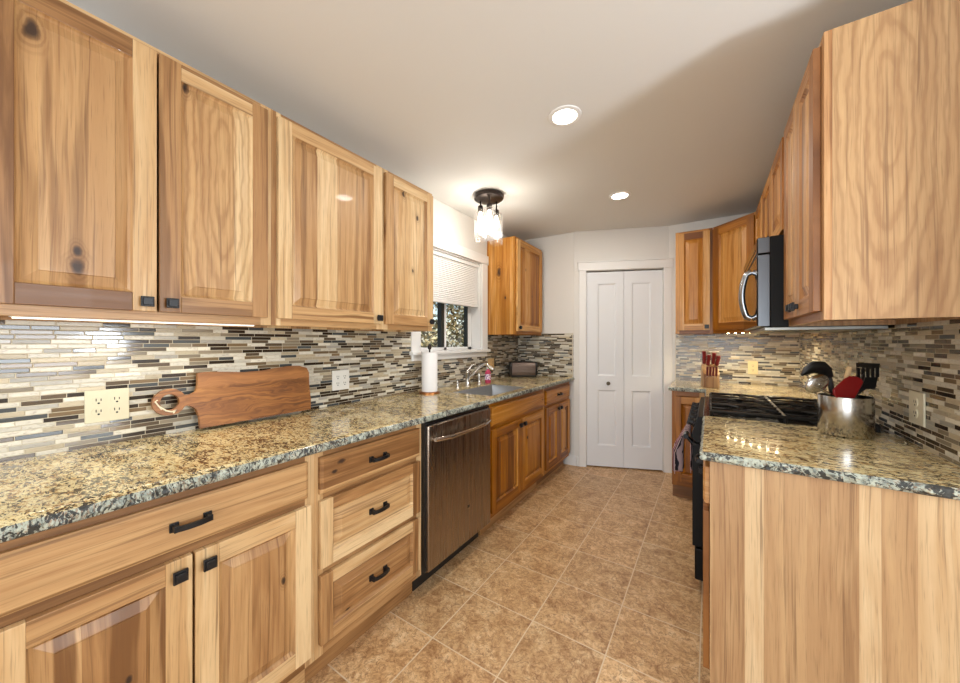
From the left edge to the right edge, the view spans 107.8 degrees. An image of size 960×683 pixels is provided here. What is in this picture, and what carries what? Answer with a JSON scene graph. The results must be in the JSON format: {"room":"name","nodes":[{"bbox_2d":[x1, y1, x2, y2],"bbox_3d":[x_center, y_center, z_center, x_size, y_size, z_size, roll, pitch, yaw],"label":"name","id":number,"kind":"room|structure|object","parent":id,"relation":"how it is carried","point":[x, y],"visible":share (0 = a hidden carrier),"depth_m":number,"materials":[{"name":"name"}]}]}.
{"room":"kitchen","nodes":[
{"label":"kitchen","id":0,"kind":"room"},
{"bbox_2d":[5,198,506,461],"bbox_3d":[-1.495,0.075,1.203,0.160,2.420,7.570,0,0,33],"label":"wall","id":1,"kind":"structure","parent":0,"point":[449,224],"depth_m":3.06,"materials":[{"name":"white paint"}]},
{"bbox_2d":[0,0,270,326],"bbox_3d":[-1.174,-0.516,1.220,0.351,0.898,0.724,0,0,33],"label":"upper cabinet","id":2,"kind":"object","parent":1,"relation":"attached to","point":[135,182],"visible":1,"depth_m":1.07,"materials":[{"name":"brown wood"}]},
{"bbox_2d":[9,316,253,325],"bbox_3d":[-1.090,-0.070,1.182,0.028,0.016,0.600,0,0,33],"label":"light bar","id":3,"kind":"object","parent":2,"relation":"attached to","point":[13,317],"visible":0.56,"depth_m":1.10,"materials":[{"name":"white"}]},
{"bbox_2d":[0,320,517,461],"bbox_3d":[-0.710,0.142,2.243,0.010,0.458,4.170,0,0,33],"label":"backsplash","id":4,"kind":"structure","parent":1,"relation":"attached to","point":[47,368],"depth_m":1.37,"materials":[{"name":"tile"}]},
{"bbox_2d":[84,388,128,423],"bbox_3d":[-1.343,0.230,1.262,0.008,0.115,0.112,0,0,33],"label":"outlet","id":5,"kind":"object","parent":4,"relation":"attached to","point":[107,404],"visible":1,"depth_m":1.26,"materials":[{"name":"beige plastic"}]},
{"bbox_2d":[92,396,104,405],"bbox_3d":[-1.354,0.210,1.242,0.004,0.033,0.033,0,0,33],"label":"socket","id":6,"kind":"object","parent":5,"relation":"attached to","point":[96,400],"depth_m":1.24,"materials":[{"name":"beige plastic"}]},
{"bbox_2d":[92,407,104,416],"bbox_3d":[-1.354,0.249,1.242,0.004,0.033,0.033,0,0,33],"label":"socket","id":7,"kind":"object","parent":5,"relation":"attached to","point":[96,411],"depth_m":1.24,"materials":[{"name":"beige plastic"}]},
{"bbox_2d":[111,395,122,403],"bbox_3d":[-1.328,0.210,1.280,0.004,0.033,0.033,0,0,33],"label":"socket","id":8,"kind":"object","parent":5,"relation":"attached to","point":[115,399],"depth_m":1.28,"materials":[{"name":"beige plastic"}]},
{"bbox_2d":[111,405,122,413],"bbox_3d":[-1.328,0.249,1.280,0.004,0.033,0.033,0,0,33],"label":"socket","id":9,"kind":"object","parent":5,"relation":"attached to","point":[115,409],"depth_m":1.28,"materials":[{"name":"beige plastic"}]},
{"bbox_2d":[332,370,348,390],"bbox_3d":[-0.818,0.227,2.061,0.008,0.115,0.112,0,0,33],"label":"outlet","id":10,"kind":"object","parent":4,"relation":"attached to","point":[340,378],"visible":1,"depth_m":2.06,"materials":[{"name":"white plastic"}]},
{"bbox_2d":[488,358,493,369],"bbox_3d":[0.114,0.225,3.473,0.016,0.115,0.112,0,0,33],"label":"outlet","id":11,"kind":"object","parent":4,"relation":"attached to","point":[490,360],"visible":0.77,"depth_m":3.48,"materials":[{"name":"brown plastic"}]},
{"bbox_2d":[248,109,382,329],"bbox_3d":[-0.813,-0.516,1.768,0.351,0.898,0.588,0,0,33],"label":"upper cabinet","id":12,"kind":"object","parent":1,"relation":"attached to","point":[326,198],"visible":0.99,"depth_m":1.63,"materials":[{"name":"brown wood"}]},
{"bbox_2d":[352,168,434,331],"bbox_3d":[-0.536,-0.516,2.189,0.351,0.898,0.420,0,0,33],"label":"upper cabinet","id":13,"kind":"object","parent":1,"relation":"attached to","point":[407,209],"visible":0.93,"depth_m":2.07,"materials":[{"name":"brown wood"}]},
{"bbox_2d":[409,235,490,360],"bbox_3d":[-0.270,-0.343,3.019,0.195,0.975,1.070,0,0,33],"label":"window","id":14,"kind":"structure","parent":1,"relation":"in","point":[475,319],"depth_m":3.23,"materials":[{"name":"white paint"}]},
{"bbox_2d":[433,250,478,307],"bbox_3d":[-0.256,-0.527,3.010,0.048,0.409,0.822,0,0,33],"label":"window blind","id":15,"kind":"object","parent":14,"relation":"attached to","point":[455,279],"visible":0.56,"depth_m":3.04,"materials":[{"name":"white fabric"}]},
{"bbox_2d":[487,236,541,335],"bbox_3d":[0.386,-0.526,3.593,0.351,0.918,0.620,0,0,33],"label":"upper cabinet","id":16,"kind":"object","parent":1,"relation":"attached to","point":[515,265],"visible":1,"depth_m":3.38,"materials":[{"name":"brown wood"}]},
{"bbox_2d":[66,0,912,240],"bbox_3d":[0.526,-1.185,0.073,5.000,0.100,7.900,0,0,33],"label":"ceiling","id":17,"kind":"structure","parent":0,"point":[686,106],"depth_m":1.55,"materials":[{"name":"white paint"}]},
{"bbox_2d":[474,189,502,228],"bbox_3d":[0.067,-0.946,2.704,0.225,0.376,0.232,0,0,3],"label":"ceiling lamp","id":18,"kind":"object","parent":17,"relation":"attached to","point":[488,197],"visible":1,"depth_m":2.67,"materials":[{"name":"black metal"}]},
{"bbox_2d":[478,205,482,211],"bbox_3d":[0.004,-1.037,2.742,0.042,0.046,0.042,0,0,3],"label":"socket","id":19,"kind":"object","parent":18,"relation":"attached to","point":[480,208],"depth_m":2.72,"materials":[{"name":"black metal"}]},
{"bbox_2d":[486,203,491,210],"bbox_3d":[0.070,-1.012,2.635,0.042,0.046,0.042,0,0,3],"label":"socket","id":20,"kind":"object","parent":18,"relation":"attached to","point":[489,206],"depth_m":2.62,"materials":[{"name":"black metal"}]},
{"bbox_2d":[494,209,498,215],"bbox_3d":[0.129,-1.007,2.745,0.042,0.046,0.042,0,0,3],"label":"socket","id":21,"kind":"object","parent":18,"relation":"attached to","point":[496,212],"depth_m":2.73,"materials":[{"name":"black metal"}]},
{"bbox_2d":[548,105,581,126],"bbox_3d":[0.426,-1.131,1.760,0.164,0.008,0.164,0,0,33],"label":"recessed light","id":22,"kind":"object","parent":17,"relation":"in","point":[565,115],"visible":1,"depth_m":1.75,"materials":[{"name":"white"}]},
{"bbox_2d":[609,191,630,199],"bbox_3d":[1.087,-1.131,2.720,0.164,0.008,0.164,0,0,33],"label":"recessed light","id":23,"kind":"object","parent":17,"relation":"in","point":[620,195],"visible":1,"depth_m":2.71,"materials":[{"name":"white"}]},
{"bbox_2d":[306,463,709,682],"bbox_3d":[0.526,1.335,0.073,5.000,0.100,7.900,0,0,33],"label":"floor","id":24,"kind":"structure","parent":0,"point":[589,577],"depth_m":1.74,"materials":[{"name":"tile"}]},
{"bbox_2d":[0,454,313,682],"bbox_3d":[-1.034,0.844,1.128,0.653,0.883,0.724,0,0,33],"label":"base cabinet","id":25,"kind":"object","parent":24,"relation":"on","point":[212,582],"visible":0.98,"depth_m":0.93,"materials":[{"name":"brown wood"}]},
{"bbox_2d":[305,424,420,682],"bbox_3d":[-0.679,0.844,1.668,0.653,0.883,0.568,0,0,33],"label":"base cabinet","id":26,"kind":"object","parent":24,"relation":"on","point":[367,492],"visible":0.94,"depth_m":1.45,"materials":[{"name":"brown wood"}]},
{"bbox_2d":[412,405,490,590],"bbox_3d":[-0.320,0.845,2.137,0.649,0.871,0.606,0,0,33],"label":"dishwasher","id":27,"kind":"object","parent":24,"relation":"on","point":[455,448],"visible":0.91,"depth_m":1.91,"materials":[{"name":"silver metal"}]},
{"bbox_2d":[478,389,543,535],"bbox_3d":[0.067,0.844,2.811,0.646,0.883,0.903,0,0,33],"label":"base cabinet","id":28,"kind":"object","parent":24,"relation":"on","point":[517,423],"visible":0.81,"depth_m":2.56,"materials":[{"name":"brown wood"}]},
{"bbox_2d":[0,375,573,542],"bbox_3d":[-0.277,0.386,2.300,0.650,0.030,3.580,0,0,33],"label":"countertop","id":29,"kind":"structure","parent":28,"relation":"on","point":[41,493],"depth_m":1.13,"materials":[{"name":"stone"}]},
{"bbox_2d":[151,366,310,427],"bbox_3d":[-1.079,0.242,1.595,0.053,0.236,0.627,0,0,33],"label":"cutting board","id":30,"kind":"object","parent":29,"relation":"on","point":[218,398],"visible":1,"depth_m":1.58,"materials":[{"name":"brown wood"}]},
{"bbox_2d":[419,345,439,394],"bbox_3d":[-0.362,0.197,2.517,0.148,0.348,0.148,0,0,33],"label":"paper towel holder","id":31,"kind":"object","parent":29,"relation":"on","point":[429,346],"visible":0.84,"depth_m":2.47,"materials":[{"name":"orange metal"}]},
{"bbox_2d":[422,352,436,391],"bbox_3d":[-0.362,0.217,2.517,0.113,0.278,0.113,0,0,33],"label":"paper towel roll","id":32,"kind":"object","parent":31,"relation":"on","point":[429,359],"visible":1,"depth_m":2.47,"materials":[{"name":"white paper"}]},
{"bbox_2d":[464,363,493,385],"bbox_3d":[-0.003,0.274,2.913,0.263,0.194,0.065,0,0,17],"label":"faucet","id":33,"kind":"object","parent":29,"relation":"on","point":[468,376],"visible":1,"depth_m":2.92,"materials":[{"name":"silver metal"}]},
{"bbox_2d":[477,372,481,383],"bbox_3d":[-0.007,0.320,3.067,0.042,0.103,0.042,0,0,33],"label":"sprayer","id":34,"kind":"object","parent":29,"relation":"on","point":[479,373],"visible":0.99,"depth_m":3.06,"materials":[{"name":"silver metal"}]},
{"bbox_2d":[485,367,490,382],"bbox_3d":[0.072,0.287,3.123,0.048,0.166,0.067,0,0,33],"label":"soap bottle","id":35,"kind":"object","parent":29,"relation":"on","point":[487,372],"visible":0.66,"depth_m":3.10,"materials":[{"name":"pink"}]},
{"bbox_2d":[455,384,524,395],"bbox_3d":[0.087,0.472,2.724,0.347,0.197,0.582,0,0,33],"label":"sink","id":36,"kind":"object","parent":29,"relation":"in","point":[487,390],"visible":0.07,"depth_m":2.97,"materials":[{"name":"metal"}]},
{"bbox_2d":[509,361,538,376],"bbox_3d":[0.468,0.288,3.708,0.307,0.154,0.156,0,0,0],"label":"toaster","id":37,"kind":"object","parent":29,"relation":"on","point":[516,368],"visible":1,"depth_m":3.63,"materials":[{"name":"metal"}]},
{"bbox_2d":[536,382,569,487],"bbox_3d":[0.502,0.844,3.466,0.653,0.883,0.665,0,0,33],"label":"base cabinet","id":38,"kind":"object","parent":24,"relation":"on","point":[556,407],"visible":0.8,"depth_m":3.26,"materials":[{"name":"brown wood"}]},
{"bbox_2d":[672,391,704,498],"bbox_3d":[1.821,0.844,3.041,0.225,0.883,0.652,0,0,33],"label":"base cabinet","id":39,"kind":"object","parent":24,"relation":"on","point":[682,401],"visible":0.47,"depth_m":2.82,"materials":[{"name":"brown wood"}]},
{"bbox_2d":[668,380,816,401],"bbox_3d":[1.988,0.386,2.721,0.904,0.030,1.026,0,0,33],"label":"countertop","id":40,"kind":"structure","parent":39,"relation":"on","point":[676,385],"depth_m":2.76,"materials":[{"name":"stone"}]},
{"bbox_2d":[701,364,719,387],"bbox_3d":[1.882,0.279,2.860,0.110,0.185,0.163,0,0,25],"label":"knife block","id":41,"kind":"object","parent":40,"relation":"on","point":[711,381],"visible":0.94,"depth_m":2.80,"materials":[{"name":"brown wood"}]},
{"bbox_2d":[702,351,705,364],"bbox_3d":[1.854,0.174,2.898,0.030,0.192,0.114,0,0,31],"label":"kitchen knife","id":42,"kind":"object","parent":41,"relation":"in","point":[703,352],"visible":0.9,"depth_m":2.87,"materials":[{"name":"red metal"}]},
{"bbox_2d":[706,354,710,364],"bbox_3d":[1.878,0.193,2.880,0.028,0.174,0.104,0,0,25],"label":"kitchen knife","id":43,"kind":"object","parent":41,"relation":"in","point":[708,356],"visible":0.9,"depth_m":2.85,"materials":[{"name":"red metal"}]},
{"bbox_2d":[711,353,715,364],"bbox_3d":[1.914,0.180,2.873,0.029,0.180,0.108,0,0,25],"label":"kitchen knife","id":44,"kind":"object","parent":41,"relation":"in","point":[713,354],"visible":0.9,"depth_m":2.85,"materials":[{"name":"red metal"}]},
{"bbox_2d":[715,356,720,366],"bbox_3d":[1.928,0.198,2.856,0.027,0.169,0.105,0,0,9],"label":"kitchen knife","id":45,"kind":"object","parent":41,"relation":"in","point":[717,361],"visible":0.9,"depth_m":2.83,"materials":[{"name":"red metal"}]},
{"bbox_2d":[683,392,889,580],"bbox_3d":[1.562,0.795,1.926,0.733,0.919,0.764,0,0,33],"label":"range","id":46,"kind":"object","parent":24,"relation":"on","point":[791,410],"visible":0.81,"depth_m":1.78,"materials":[{"name":"black metal"}]},
{"bbox_2d":[672,424,692,473],"bbox_3d":[1.162,0.617,2.001,0.107,0.265,0.171,0,0,33],"label":"dish towel","id":47,"kind":"object","parent":46,"relation":"hanging from","point":[678,449],"visible":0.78,"depth_m":1.97,"materials":[{"name":"fabric"}]},
{"bbox_2d":[703,396,889,433],"bbox_3d":[1.599,0.382,1.901,0.645,0.018,0.764,0,0,33],"label":"cooktop","id":48,"kind":"object","parent":46,"relation":"in","point":[706,407],"depth_m":1.72,"materials":[{"name":"black metal"}]},
{"bbox_2d":[695,453,959,682],"bbox_3d":[1.194,0.844,1.305,0.670,0.883,0.666,0,0,33],"label":"base cabinet","id":49,"kind":"object","parent":24,"relation":"on","point":[806,579],"visible":0.8,"depth_m":1.03,"materials":[{"name":"brown wood"}]},
{"bbox_2d":[699,416,959,499],"bbox_3d":[1.199,0.386,1.289,0.650,0.030,0.687,0,0,33],"label":"countertop","id":50,"kind":"structure","parent":49,"relation":"on","point":[885,461],"depth_m":1.14,"materials":[{"name":"stone"}]},
{"bbox_2d":[817,393,874,439],"bbox_3d":[1.455,0.293,1.395,0.160,0.154,0.160,0,0,33],"label":"utensil crock","id":51,"kind":"object","parent":50,"relation":"on","point":[851,418],"visible":0.94,"depth_m":1.34,"materials":[{"name":"metal"}]},
{"bbox_2d":[800,361,833,393],"bbox_3d":[1.395,0.221,1.417,0.194,0.283,0.053,0,0,0],"label":"ladle","id":52,"kind":"object","parent":51,"relation":"in","point":[817,367],"visible":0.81,"depth_m":1.40,"materials":[{"name":"black plastic"}]},
{"bbox_2d":[800,361,833,378],"bbox_3d":[1.361,0.116,1.417,0.124,0.073,0.053,0,0,0],"label":"bowl","id":53,"kind":"object","parent":52,"relation":"on","point":[817,367],"depth_m":1.40,"materials":[{"name":"black plastic"}]},
{"bbox_2d":[805,374,834,396],"bbox_3d":[1.383,0.245,1.375,0.191,0.234,0.027,0,0,0],"label":"serving spoon","id":54,"kind":"object","parent":51,"relation":"in","point":[817,383],"visible":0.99,"depth_m":1.37,"materials":[{"name":"silver metal"}]},
{"bbox_2d":[805,374,828,392],"bbox_3d":[1.326,0.166,1.374,0.080,0.076,0.022,0,0,12],"label":"bowl","id":55,"kind":"object","parent":54,"relation":"on","point":[817,383],"depth_m":1.37,"materials":[{"name":"silver metal"}]},
{"bbox_2d":[833,376,862,397],"bbox_3d":[1.429,0.248,1.359,0.115,0.226,0.012,0,0,0],"label":"spatula","id":56,"kind":"object","parent":51,"relation":"in","point":[849,386],"visible":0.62,"depth_m":1.35,"materials":[{"name":"red plastic"}]},
{"bbox_2d":[844,367,851,377],"bbox_3d":[1.463,0.230,1.403,0.052,0.258,0.018,0,0,0],"label":"wooden spoon","id":57,"kind":"object","parent":51,"relation":"in","point":[848,369],"visible":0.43,"depth_m":1.40,"materials":[{"name":"brown wood"}]},
{"bbox_2d":[854,373,865,398],"bbox_3d":[1.524,0.243,1.411,0.103,0.236,0.044,0,0,-16],"label":"slotted spoon","id":58,"kind":"object","parent":51,"relation":"in","point":[863,376],"visible":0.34,"depth_m":1.40,"materials":[{"name":"black plastic"}]},
{"bbox_2d":[856,363,879,394],"bbox_3d":[1.550,0.224,1.429,0.165,0.275,0.016,0,0,0],"label":"slotted turner","id":59,"kind":"object","parent":51,"relation":"in","point":[869,382],"visible":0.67,"depth_m":1.43,"materials":[{"name":"black plastic"}]},
{"bbox_2d":[525,232,573,462],"bbox_3d":[0.749,0.075,3.851,0.683,2.420,0.120,0,0,33],"label":"wall","id":60,"kind":"structure","parent":0,"point":[557,250],"depth_m":3.72,"materials":[{"name":"white paint"}]},
{"bbox_2d":[518,333,571,376],"bbox_3d":[0.702,0.142,3.804,0.635,0.458,0.010,0,0,33],"label":"backsplash","id":61,"kind":"structure","parent":60,"relation":"attached to","point":[552,352],"depth_m":3.77,"materials":[{"name":"tile"}]},
{"bbox_2d":[564,455,575,465],"bbox_3d":[0.940,1.232,3.645,0.129,0.105,0.014,0,0,33],"label":"baseboard","id":62,"kind":"structure","parent":60,"relation":"attached to","point":[571,459],"depth_m":3.64,"materials":[{"name":"white paint"}]},
{"bbox_2d":[572,333,572,376],"bbox_3d":[0.962,0.141,3.632,0.008,0.460,0.012,0,0,33],"label":"trim","id":63,"kind":"structure","parent":60,"relation":"attached to","point":[572,333],"depth_m":3.63,"materials":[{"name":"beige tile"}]},
{"bbox_2d":[574,226,668,471],"bbox_3d":[1.440,0.075,3.584,0.930,2.420,0.120,0,0,12],"label":"wall","id":64,"kind":"structure","parent":0,"point":[645,242],"depth_m":3.56,"materials":[{"name":"white paint"}]},
{"bbox_2d":[586,270,662,469],"bbox_3d":[1.456,0.278,3.555,0.750,2.015,0.130,0,0,12],"label":"door","id":65,"kind":"structure","parent":64,"relation":"in","point":[624,309],"depth_m":3.53,"materials":[{"name":"white paint"}]},
{"bbox_2d":[578,258,672,472],"bbox_3d":[1.444,0.234,3.507,0.898,2.102,0.028,0,0,12],"label":"trim","id":66,"kind":"structure","parent":64,"relation":"attached to","point":[666,263],"depth_m":3.47,"materials":[{"name":"white paint"}]},
{"bbox_2d":[669,212,786,385],"bbox_3d":[2.353,0.075,3.180,1.118,2.420,0.120,0,0,33],"label":"wall","id":67,"kind":"structure","parent":0,"point":[673,229],"depth_m":3.40,"materials":[{"name":"white paint"}]},
{"bbox_2d":[675,332,675,379],"bbox_3d":[1.899,0.141,3.400,0.008,0.460,0.012,0,0,33],"label":"trim","id":68,"kind":"structure","parent":67,"relation":"attached to","point":[675,332],"depth_m":3.39,"materials":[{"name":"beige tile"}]},
{"bbox_2d":[676,228,712,334],"bbox_3d":[1.931,-0.516,3.154,0.276,0.898,0.364,0,0,33],"label":"upper cabinet","id":69,"kind":"object","parent":67,"relation":"attached to","point":[694,249],"visible":1,"depth_m":3.02,"materials":[{"name":"brown wood"}]},
{"bbox_2d":[676,333,798,385],"bbox_3d":[2.281,0.142,3.150,0.904,0.458,0.010,0,0,33],"label":"backsplash corner","id":70,"kind":"structure","parent":67,"relation":"attached to","point":[776,354],"depth_m":3.11,"materials":[{"name":"tile"}]},
{"bbox_2d":[748,361,757,373],"bbox_3d":[2.391,0.230,3.066,0.070,0.115,0.008,0,0,33],"label":"outlet","id":71,"kind":"object","parent":70,"relation":"attached to","point":[752,365],"visible":1,"depth_m":3.06,"materials":[{"name":"beige plastic"}]},
{"bbox_3d":[2.080,0.075,1.882,0.150,2.420,2.590,0,0,33],"label":"wall","id":72,"kind":"structure","parent":0,"visible":0},
{"bbox_2d":[713,212,754,333],"bbox_3d":[2.231,-0.516,2.816,0.600,0.898,0.601,0,0,33],"label":"upper cabinet","id":73,"kind":"object","parent":72,"relation":"attached to","point":[734,240],"visible":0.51,"depth_m":2.79,"materials":[{"name":"brown wood"}]},
{"bbox_2d":[755,195,761,241],"bbox_3d":[2.048,-0.516,2.322,0.373,0.898,0.432,0,0,33],"label":"upper cabinet","id":74,"kind":"object","parent":72,"relation":"attached to","point":[758,214],"visible":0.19,"depth_m":2.39,"materials":[{"name":"brown wood"}]},
{"bbox_2d":[762,137,783,237],"bbox_3d":[1.719,-0.728,1.820,0.373,0.475,0.764,0,0,33],"label":"upper cabinet","id":75,"kind":"object","parent":72,"relation":"attached to","point":[773,192],"visible":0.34,"depth_m":1.80,"materials":[{"name":"brown wood"}]},
{"bbox_2d":[738,235,887,333],"bbox_3d":[1.665,-0.268,1.856,0.491,0.439,0.756,0,0,33],"label":"microwave","id":76,"kind":"object","parent":72,"relation":"attached to","point":[761,287],"visible":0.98,"depth_m":1.63,"materials":[{"name":"black"}]},
{"bbox_2d":[784,0,959,326],"bbox_3d":[1.349,-0.516,1.257,0.373,0.898,0.582,0,0,33],"label":"upper cabinet","id":77,"kind":"object","parent":72,"relation":"attached to","point":[872,130],"visible":1,"depth_m":1.03,"materials":[{"name":"brown wood"}]},
{"bbox_2d":[799,319,959,465],"bbox_3d":[1.977,0.142,1.872,0.010,0.458,2.459,0,0,33],"label":"backsplash","id":78,"kind":"structure","parent":72,"relation":"attached to","point":[922,357],"depth_m":1.31,"materials":[{"name":"tile"}]},
{"bbox_2d":[909,390,925,426],"bbox_3d":[1.556,0.237,1.248,0.008,0.115,0.108,0,0,33],"label":"outlet","id":79,"kind":"object","parent":78,"relation":"attached to","point":[917,400],"visible":1,"depth_m":1.24,"materials":[{"name":"beige plastic"}]},
{"bbox_2d":[913,398,917,406],"bbox_3d":[1.554,0.217,1.249,0.004,0.033,0.033,0,0,33],"label":"socket","id":80,"kind":"object","parent":79,"relation":"attached to","point":[915,400],"depth_m":1.25,"materials":[{"name":"beige plastic"}]},
{"bbox_2d":[913,409,917,417],"bbox_3d":[1.554,0.257,1.249,0.004,0.033,0.033,0,0,33],"label":"socket","id":81,"kind":"object","parent":79,"relation":"attached to","point":[915,411],"depth_m":1.25,"materials":[{"name":"beige plastic"}]},
{"label":"outside","id":82,"kind":"structure","parent":0,"visible":0},
{"bbox_3d":[-1.856,1.585,7.201,6.990,0.100,14.000,0,0,33],"label":"ground","id":83,"kind":"structure","parent":82,"visible":0},
{"bbox_2d":[421,302,463,347],"bbox_3d":[-0.944,0.090,6.123,1.698,3.104,4.924,0,0,33],"label":"hedge","id":84,"kind":"object","parent":83,"relation":"on","point":[452,325],"visible":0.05,"depth_m":6.46,"materials":[{"name":"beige plant"}]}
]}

